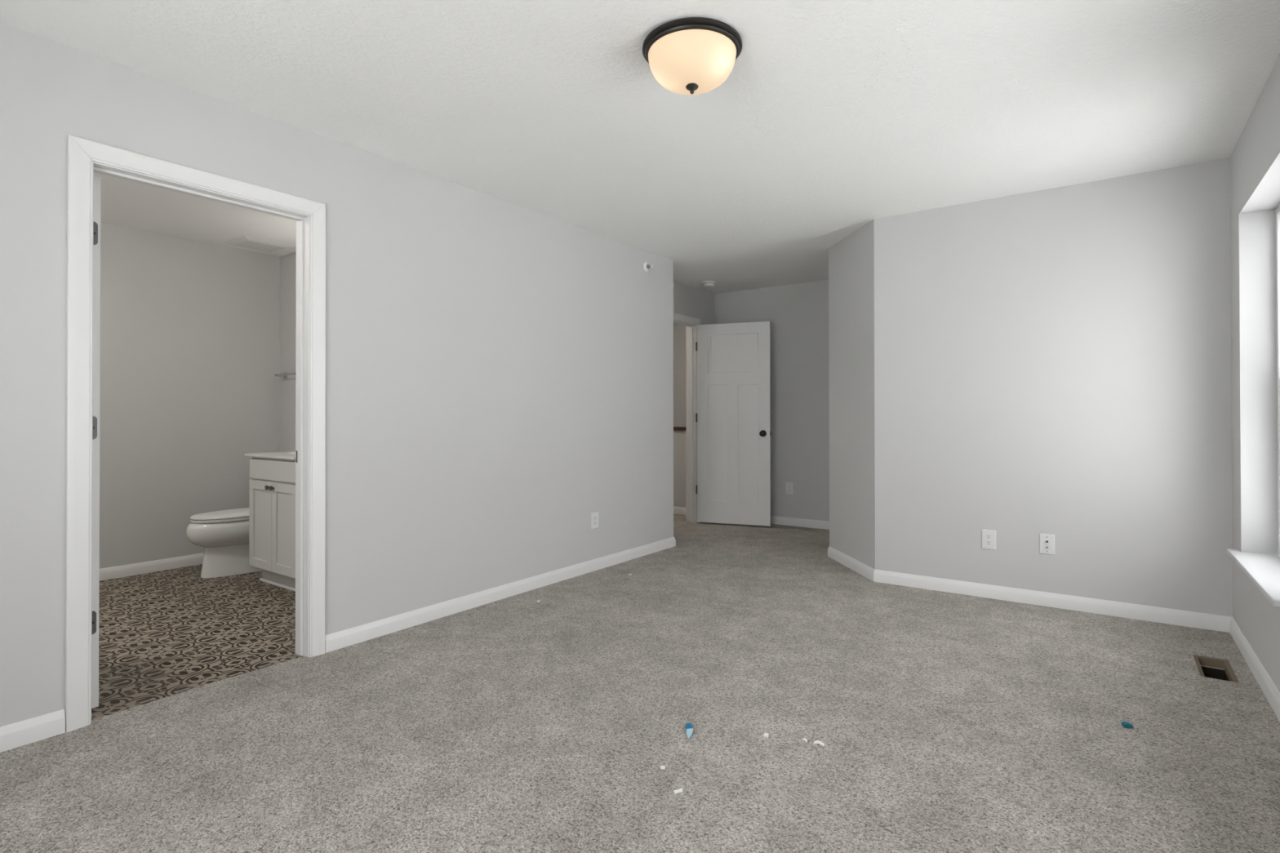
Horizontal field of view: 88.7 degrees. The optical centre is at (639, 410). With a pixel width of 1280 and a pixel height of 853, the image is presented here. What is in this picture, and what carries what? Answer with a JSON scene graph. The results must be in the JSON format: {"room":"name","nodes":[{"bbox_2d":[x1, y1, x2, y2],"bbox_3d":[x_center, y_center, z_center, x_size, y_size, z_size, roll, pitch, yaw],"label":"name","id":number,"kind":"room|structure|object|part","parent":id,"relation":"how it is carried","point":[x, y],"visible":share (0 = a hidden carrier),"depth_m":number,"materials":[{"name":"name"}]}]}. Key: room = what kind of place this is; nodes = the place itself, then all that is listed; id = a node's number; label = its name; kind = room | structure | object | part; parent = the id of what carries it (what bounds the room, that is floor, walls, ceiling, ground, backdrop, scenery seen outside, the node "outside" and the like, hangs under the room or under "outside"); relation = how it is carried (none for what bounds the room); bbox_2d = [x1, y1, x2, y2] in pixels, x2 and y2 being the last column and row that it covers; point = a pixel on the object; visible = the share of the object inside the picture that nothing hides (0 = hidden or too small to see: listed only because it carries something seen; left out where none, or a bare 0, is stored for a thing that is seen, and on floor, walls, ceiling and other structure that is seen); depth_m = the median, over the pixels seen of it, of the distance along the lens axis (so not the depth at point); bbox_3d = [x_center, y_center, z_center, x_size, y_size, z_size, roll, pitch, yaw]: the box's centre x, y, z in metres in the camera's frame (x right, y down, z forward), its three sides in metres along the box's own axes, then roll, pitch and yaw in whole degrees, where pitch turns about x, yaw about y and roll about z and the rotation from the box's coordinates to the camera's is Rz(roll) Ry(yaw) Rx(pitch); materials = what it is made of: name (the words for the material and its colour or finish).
{"room":"empty bedroom","nodes":[
{"label":"empty bedroom","id":0,"kind":"room"},
{"bbox_2d":[99,222,279,568],"bbox_3d":[-3.938,-0.039,4.227,0.120,2.500,3.310,0,0,35],"label":"wall","id":1,"kind":"structure","parent":0,"point":[189,388],"depth_m":4.84,"materials":[{"name":"grey paint"}]},
{"bbox_2d":[99,552,204,581],"bbox_3d":[-3.858,1.117,4.214,0.014,0.080,2.990,0,0,35],"label":"baseboard","id":2,"kind":"structure","parent":1,"relation":"attached to","point":[108,573],"depth_m":4.69,"materials":[{"name":"white paint"}]},
{"bbox_2d":[279,252,296,452],"bbox_3d":[-1.957,-0.038,4.774,2.470,2.500,0.120,0,0,35],"label":"wall","id":3,"kind":"structure","parent":0,"point":[288,262],"depth_m":5.37,"materials":[{"name":"grey paint"}]},
{"bbox_2d":[274,372,295,378],"bbox_3d":[-2.705,-0.292,5.182,0.628,0.048,0.086,0,0,35],"label":"towel bar","id":4,"kind":"object","parent":3,"relation":"attached to","point":[285,375],"visible":0.48,"depth_m":5.30,"materials":[{"name":"silver metal"}]},
{"bbox_2d":[0,22,673,727],"bbox_3d":[-1.522,-0.051,3.554,0.575,2.490,5.418,0,0,35],"label":"wall","id":5,"kind":"structure","parent":0,"point":[500,373],"depth_m":3.41,"materials":[{"name":"grey paint"}]},
{"bbox_2d":[0,708,65,752],"bbox_3d":[-2.416,1.094,1.784,0.014,0.080,1.308,0,0,35],"label":"baseboard","id":6,"kind":"structure","parent":5,"relation":"attached to","point":[21,733],"depth_m":2.24,"materials":[{"name":"white paint"}]},
{"bbox_2d":[91,176,100,708],"bbox_3d":[-2.382,0.118,2.705,0.765,2.020,0.169,0,0,35],"label":"door","id":7,"kind":"structure","parent":5,"relation":"in","point":[96,204],"depth_m":2.49,"materials":[{"name":"white paint"}]},
{"bbox_2d":[65,134,325,732],"bbox_3d":[-1.815,0.085,2.745,0.149,2.129,0.941,0,0,35],"label":"door frame","id":8,"kind":"structure","parent":5,"relation":"attached to","point":[86,157],"depth_m":2.54,"materials":[{"name":"white paint"}]},
{"bbox_3d":[-2.015,0.078,2.352,0.017,2.118,0.069,0,0,35],"label":"casing","id":9,"kind":"part","parent":8,"relation":"part of","materials":[{"name":"white paint"}]},
{"bbox_3d":[-1.763,-0.946,2.713,0.017,0.069,0.940,0,0,35],"label":"head casing","id":10,"kind":"part","parent":8,"relation":"part of","materials":[{"name":"white paint"}]},
{"bbox_3d":[-1.508,0.081,3.062,0.017,2.118,0.069,0,0,35],"label":"casing","id":11,"kind":"part","parent":8,"relation":"part of","materials":[{"name":"white paint"}]},
{"bbox_2d":[324,537,675,653],"bbox_3d":[-0.593,1.107,4.340,0.014,0.080,3.077,0,0,35],"label":"baseboard","id":12,"kind":"structure","parent":5,"relation":"attached to","point":[354,635],"depth_m":3.81,"materials":[{"name":"white paint"}]},
{"bbox_2d":[591,511,598,529],"bbox_3d":[-0.323,0.792,4.727,0.008,0.118,0.079,0,0,35],"label":"wall outlet","id":13,"kind":"object","parent":5,"relation":"attached to","point":[594,516],"visible":1,"depth_m":4.72,"materials":[{"name":"white plastic"}]},
{"bbox_2d":[643,262,653,272],"bbox_3d":[0.075,-1.159,5.261,0.054,0.086,0.086,0,0,35],"label":"sprinkler","id":14,"kind":"object","parent":5,"relation":"attached to","point":[646,266],"visible":1,"depth_m":5.25,"materials":[{"name":"white plastic"}]},
{"bbox_2d":[0,513,1279,852],"bbox_3d":[-0.095,1.177,4.360,6.272,0.060,8.200,0,0,35],"label":"floor","id":15,"kind":"structure","parent":0,"point":[945,722],"depth_m":2.35,"materials":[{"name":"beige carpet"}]},
{"bbox_2d":[186,507,262,577],"bbox_3d":[-2.855,0.781,4.817,0.452,0.757,0.833,0,0,35],"label":"toilet","id":16,"kind":"object","parent":15,"relation":"on","point":[224,535],"visible":0.36,"depth_m":4.56,"materials":[{"name":"white ceramic"}]},
{"bbox_3d":[-2.886,0.864,4.774,0.380,0.179,0.727,0,0,35],"label":"bowl","id":17,"kind":"part","parent":16,"relation":"part of","materials":[{"name":"white ceramic"}]},
{"bbox_3d":[-2.917,0.762,4.731,0.368,0.019,0.569,0,0,35],"label":"seat","id":18,"kind":"part","parent":16,"relation":"part of","materials":[{"name":"white plastic"}]},
{"bbox_3d":[-2.914,0.737,4.734,0.370,0.025,0.581,0,0,35],"label":"lid","id":19,"kind":"part","parent":16,"relation":"part of","materials":[{"name":"white plastic"}]},
{"bbox_2d":[248,457,295,591],"bbox_3d":[-2.200,0.735,4.465,0.625,0.843,0.650,0,0,35],"label":"vanity cabinet","id":20,"kind":"object","parent":15,"relation":"on","point":[272,493],"visible":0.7,"depth_m":4.22,"materials":[{"name":"white paint"}]},
{"bbox_3d":[-2.497,0.750,4.317,0.307,0.576,0.018,0,0,35],"label":"cabinet door","id":21,"kind":"part","parent":20,"relation":"part of","materials":[{"name":"white paint"}]},
{"bbox_2d":[244,451,295,461],"bbox_3d":[-2.200,0.282,4.469,0.657,0.180,0.648,0,0,35],"label":"countertop","id":22,"kind":"structure","parent":20,"relation":"on","point":[285,455],"depth_m":4.26,"materials":[{"name":"stone"}]},
{"bbox_3d":[-2.372,0.384,4.230,0.615,0.130,0.018,0,0,35],"label":"drawer","id":23,"kind":"part","parent":20,"relation":"part of","materials":[{"name":"white paint"}]},
{"bbox_3d":[-2.332,1.146,4.277,0.625,0.018,0.014,0,0,35],"label":"shoe molding","id":24,"kind":"part","parent":20,"relation":"part of","materials":[{"name":"white paint"}]},
{"bbox_3d":[-2.245,0.748,4.138,0.305,0.576,0.018,0,0,35],"label":"cabinet door","id":25,"kind":"part","parent":20,"relation":"part of","materials":[{"name":"white paint"}]},
{"bbox_2d":[673,787,682,793],"bbox_3d":[0.114,1.128,1.944,0.026,0.007,0.009,0,0,-24],"label":"paper scrap","id":26,"kind":"object","parent":15,"relation":"on","point":[679,790],"visible":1,"depth_m":1.94,"materials":[{"name":"white paper"}]},
{"bbox_2d":[685,722,693,737],"bbox_3d":[0.175,1.125,2.313,0.026,0.011,0.106,0,0,-2],"label":"scrap","id":27,"kind":"object","parent":15,"relation":"on","point":[689,726],"visible":1,"depth_m":2.30,"materials":[{"name":"blue plastic"}]},
{"bbox_2d":[813,740,824,746],"bbox_3d":[0.607,1.127,2.220,0.034,0.012,0.011,0,0,27],"label":"paper scrap","id":28,"kind":"object","parent":15,"relation":"on","point":[815,741],"visible":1,"depth_m":2.22,"materials":[{"name":"white paper"}]},
{"bbox_2d":[1121,721,1133,728],"bbox_3d":[1.747,1.125,2.346,0.026,0.014,0.025,0,0,13],"label":"scrap","id":29,"kind":"object","parent":15,"relation":"on","point":[1126,724],"visible":1,"depth_m":2.34,"materials":[{"name":"teal plastic"}]},
{"bbox_2d":[1193,654,1239,682],"bbox_3d":[2.540,1.286,2.891,0.124,0.297,0.316,0,0,35],"label":"floor vent","id":30,"kind":"object","parent":15,"relation":"in","point":[1213,668],"visible":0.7,"depth_m":3.00,"materials":[{"name":"brown metal"}]},
{"bbox_2d":[0,0,1279,293],"bbox_3d":[-0.421,-1.346,3.793,6.422,0.100,7.077,0,0,35],"label":"ceiling","id":31,"kind":"structure","parent":0,"point":[830,118],"depth_m":2.74,"materials":[{"name":"white paint"}]},
{"bbox_2d":[225,235,293,252],"bbox_3d":[-2.926,-1.275,5.035,0.320,0.021,0.350,0,0,35],"label":"exhaust fan","id":32,"kind":"object","parent":31,"relation":"attached to","point":[246,242],"visible":1,"depth_m":4.98,"materials":[{"name":"white plastic"}]},
{"bbox_2d":[234,240,284,252],"bbox_3d":[-2.926,-1.266,5.035,0.238,0.004,0.279,0,0,35],"label":"grille","id":33,"kind":"object","parent":32,"relation":"attached to","point":[251,244],"depth_m":5.01,"materials":[{"name":"white plastic"}]},
{"bbox_2d":[642,17,742,94],"bbox_3d":[0.186,-1.219,2.338,0.355,0.173,0.355,0,0,35],"label":"ceiling light","id":34,"kind":"object","parent":31,"relation":"attached to","point":[691,55],"visible":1,"depth_m":2.24,"materials":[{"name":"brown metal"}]},
{"bbox_2d":[702,280,715,287],"bbox_3d":[0.685,-1.254,6.507,0.136,0.054,0.136,0,0,35],"label":"smoke detector","id":35,"kind":"object","parent":31,"relation":"attached to","point":[706,283],"visible":1,"depth_m":6.46,"materials":[{"name":"white plastic"}]},
{"bbox_2d":[673,324,686,426],"bbox_3d":[0.529,-0.022,8.786,2.160,2.490,0.120,0,0,35],"label":"wall","id":36,"kind":"structure","parent":0,"point":[679,331],"depth_m":8.71,"materials":[{"name":"grey paint"}]},
{"bbox_2d":[673,430,686,508],"bbox_3d":[-0.144,0.720,7.723,2.030,0.995,0.395,0,0,35],"label":"wall","id":37,"kind":"structure","parent":0,"point":[679,436],"depth_m":7.39,"materials":[{"name":"grey paint"}]},
{"bbox_2d":[673,506,684,514],"bbox_3d":[-0.214,1.128,7.858,1.755,0.080,0.014,0,0,35],"label":"baseboard","id":38,"kind":"structure","parent":37,"relation":"attached to","point":[677,510],"depth_m":7.38,"materials":[{"name":"white paint"}]},
{"bbox_2d":[673,426,686,431],"bbox_3d":[-0.146,0.203,7.725,2.030,0.040,0.440,0,0,35],"label":"cap","id":39,"kind":"object","parent":37,"relation":"on","point":[674,428],"visible":0.11,"depth_m":7.37,"materials":[{"name":"brown wood"}]},
{"bbox_2d":[673,281,715,324],"bbox_3d":[0.351,-0.035,6.576,0.115,2.490,1.679,0,0,35],"label":"wall","id":40,"kind":"structure","parent":0,"point":[688,300],"depth_m":6.78,"materials":[{"name":"grey paint"}]},
{"bbox_2d":[673,312,701,522],"bbox_3d":[0.313,0.103,6.522,0.149,2.134,0.921,0,0,35],"label":"door frame","id":41,"kind":"structure","parent":40,"relation":"attached to","point":[691,323],"depth_m":6.82,"materials":[{"name":"white paint"}]},
{"bbox_3d":[0.506,0.100,6.907,0.017,2.124,0.069,0,0,35],"label":"casing","id":42,"kind":"part","parent":41,"relation":"part of","materials":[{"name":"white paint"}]},
{"bbox_3d":[0.365,-0.930,6.489,0.017,0.069,0.920,0,0,35],"label":"head casing","id":43,"kind":"part","parent":41,"relation":"part of","materials":[{"name":"white paint"}]},
{"bbox_3d":[0.614,0.099,6.830,0.017,2.124,0.069,0,0,35],"label":"casing","id":44,"kind":"part","parent":41,"relation":"part of","materials":[{"name":"white paint"}]},
{"bbox_2d":[695,320,771,526],"bbox_3d":[0.943,0.127,6.633,0.770,2.030,0.169,0,0,21],"label":"door","id":45,"kind":"structure","parent":40,"relation":"in","point":[733,415],"depth_m":6.61,"materials":[{"name":"white paint"}]},
{"bbox_3d":[1.212,0.224,6.474,0.066,0.066,0.067,0,0,21],"label":"knob","id":46,"kind":"part","parent":45,"relation":"part of","materials":[{"name":"black metal"}]},
{"bbox_2d":[714,280,829,521],"bbox_3d":[1.585,-0.036,6.653,1.805,2.490,0.120,0,0,35],"label":"wall","id":47,"kind":"structure","parent":0,"point":[797,314],"depth_m":6.59,"materials":[{"name":"grey paint"}]},
{"bbox_2d":[786,482,793,494],"bbox_3d":[1.512,0.784,6.623,0.079,0.118,0.008,0,0,35],"label":"wall outlet","id":48,"kind":"object","parent":47,"relation":"attached to","point":[789,486],"visible":1,"depth_m":6.62,"materials":[{"name":"white plastic"}]},
{"bbox_2d":[770,515,829,529],"bbox_3d":[1.499,1.119,6.627,1.685,0.080,0.014,0,0,35],"label":"baseboard","id":49,"kind":"structure","parent":47,"relation":"attached to","point":[819,524],"depth_m":6.54,"materials":[{"name":"white paint"}]},
{"bbox_2d":[828,218,875,568],"bbox_3d":[1.778,-0.045,5.315,0.440,2.490,1.848,0,0,20],"label":"wall","id":50,"kind":"structure","parent":0,"point":[851,259],"depth_m":4.74,"materials":[{"name":"grey paint"}]},
{"bbox_2d":[827,546,875,581],"bbox_3d":[1.533,1.107,4.786,0.014,0.080,0.794,0,0,-6],"label":"baseboard","id":51,"kind":"structure","parent":50,"relation":"attached to","point":[867,571],"depth_m":4.74,"materials":[{"name":"white paint"}]},
{"bbox_2d":[874,158,1232,617],"bbox_3d":[2.425,-0.054,3.875,1.994,2.490,0.120,0,0,35],"label":"wall","id":52,"kind":"structure","parent":0,"point":[1056,362],"depth_m":3.78,"materials":[{"name":"grey paint"}]},
{"bbox_2d":[982,528,995,550],"bbox_3d":[2.133,0.787,4.001,0.079,0.118,0.008,0,0,35],"label":"wall outlet","id":53,"kind":"object","parent":52,"relation":"attached to","point":[988,536],"visible":1,"depth_m":4.00,"materials":[{"name":"white plastic"}]},
{"bbox_2d":[985,540,991,545],"bbox_3d":[2.132,0.806,3.999,0.034,0.027,0.002,0,0,35],"label":"receptacle","id":54,"kind":"object","parent":53,"relation":"attached to","point":[987,542],"depth_m":4.00,"materials":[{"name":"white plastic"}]},
{"bbox_2d":[985,533,991,538],"bbox_3d":[2.132,0.767,3.999,0.034,0.027,0.002,0,0,35],"label":"receptacle","id":55,"kind":"object","parent":53,"relation":"attached to","point":[987,535],"depth_m":4.00,"materials":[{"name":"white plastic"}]},
{"bbox_2d":[1039,533,1054,555],"bbox_3d":[2.377,0.779,3.822,0.076,0.117,0.016,0,0,35],"label":"cable plate","id":56,"kind":"object","parent":52,"relation":"attached to","point":[1046,542],"visible":1,"depth_m":3.82,"materials":[{"name":"white plastic"}]},
{"bbox_2d":[873,569,1231,632],"bbox_3d":[2.304,1.101,3.873,1.800,0.080,0.014,0,0,35],"label":"baseboard","id":57,"kind":"structure","parent":52,"relation":"attached to","point":[1131,611],"depth_m":3.77,"materials":[{"name":"white paint"}]},
{"bbox_2d":[1229,53,1279,692],"bbox_3d":[1.610,-0.070,1.187,0.200,2.490,5.203,0,0,35],"label":"wall","id":58,"kind":"structure","parent":0,"point":[1258,145],"depth_m":2.96,"materials":[{"name":"grey paint"}]},
{"bbox_2d":[1226,151,1279,607],"bbox_3d":[2.656,-0.129,2.694,0.246,1.645,1.110,0,0,35],"label":"window","id":59,"kind":"structure","parent":58,"relation":"in","point":[1260,217],"depth_m":3.09,"materials":[{"name":"white paint"}]},
{"bbox_3d":[2.628,0.682,2.710,0.174,0.022,1.110,0,0,35],"label":"sill","id":60,"kind":"part","parent":59,"relation":"part of","materials":[{"name":"white wood"}]},
{"bbox_3d":[2.727,-0.141,2.643,0.072,1.623,1.000,0,0,35],"label":"frame","id":61,"kind":"part","parent":59,"relation":"part of","materials":[{"name":"white plastic"}]},
{"bbox_2d":[1229,617,1279,721],"bbox_3d":[1.554,1.086,1.283,0.014,0.080,5.103,0,0,35],"label":"baseboard","id":62,"kind":"structure","parent":58,"relation":"attached to","point":[1270,691],"depth_m":2.76,"materials":[{"name":"white paint"}]}
]}

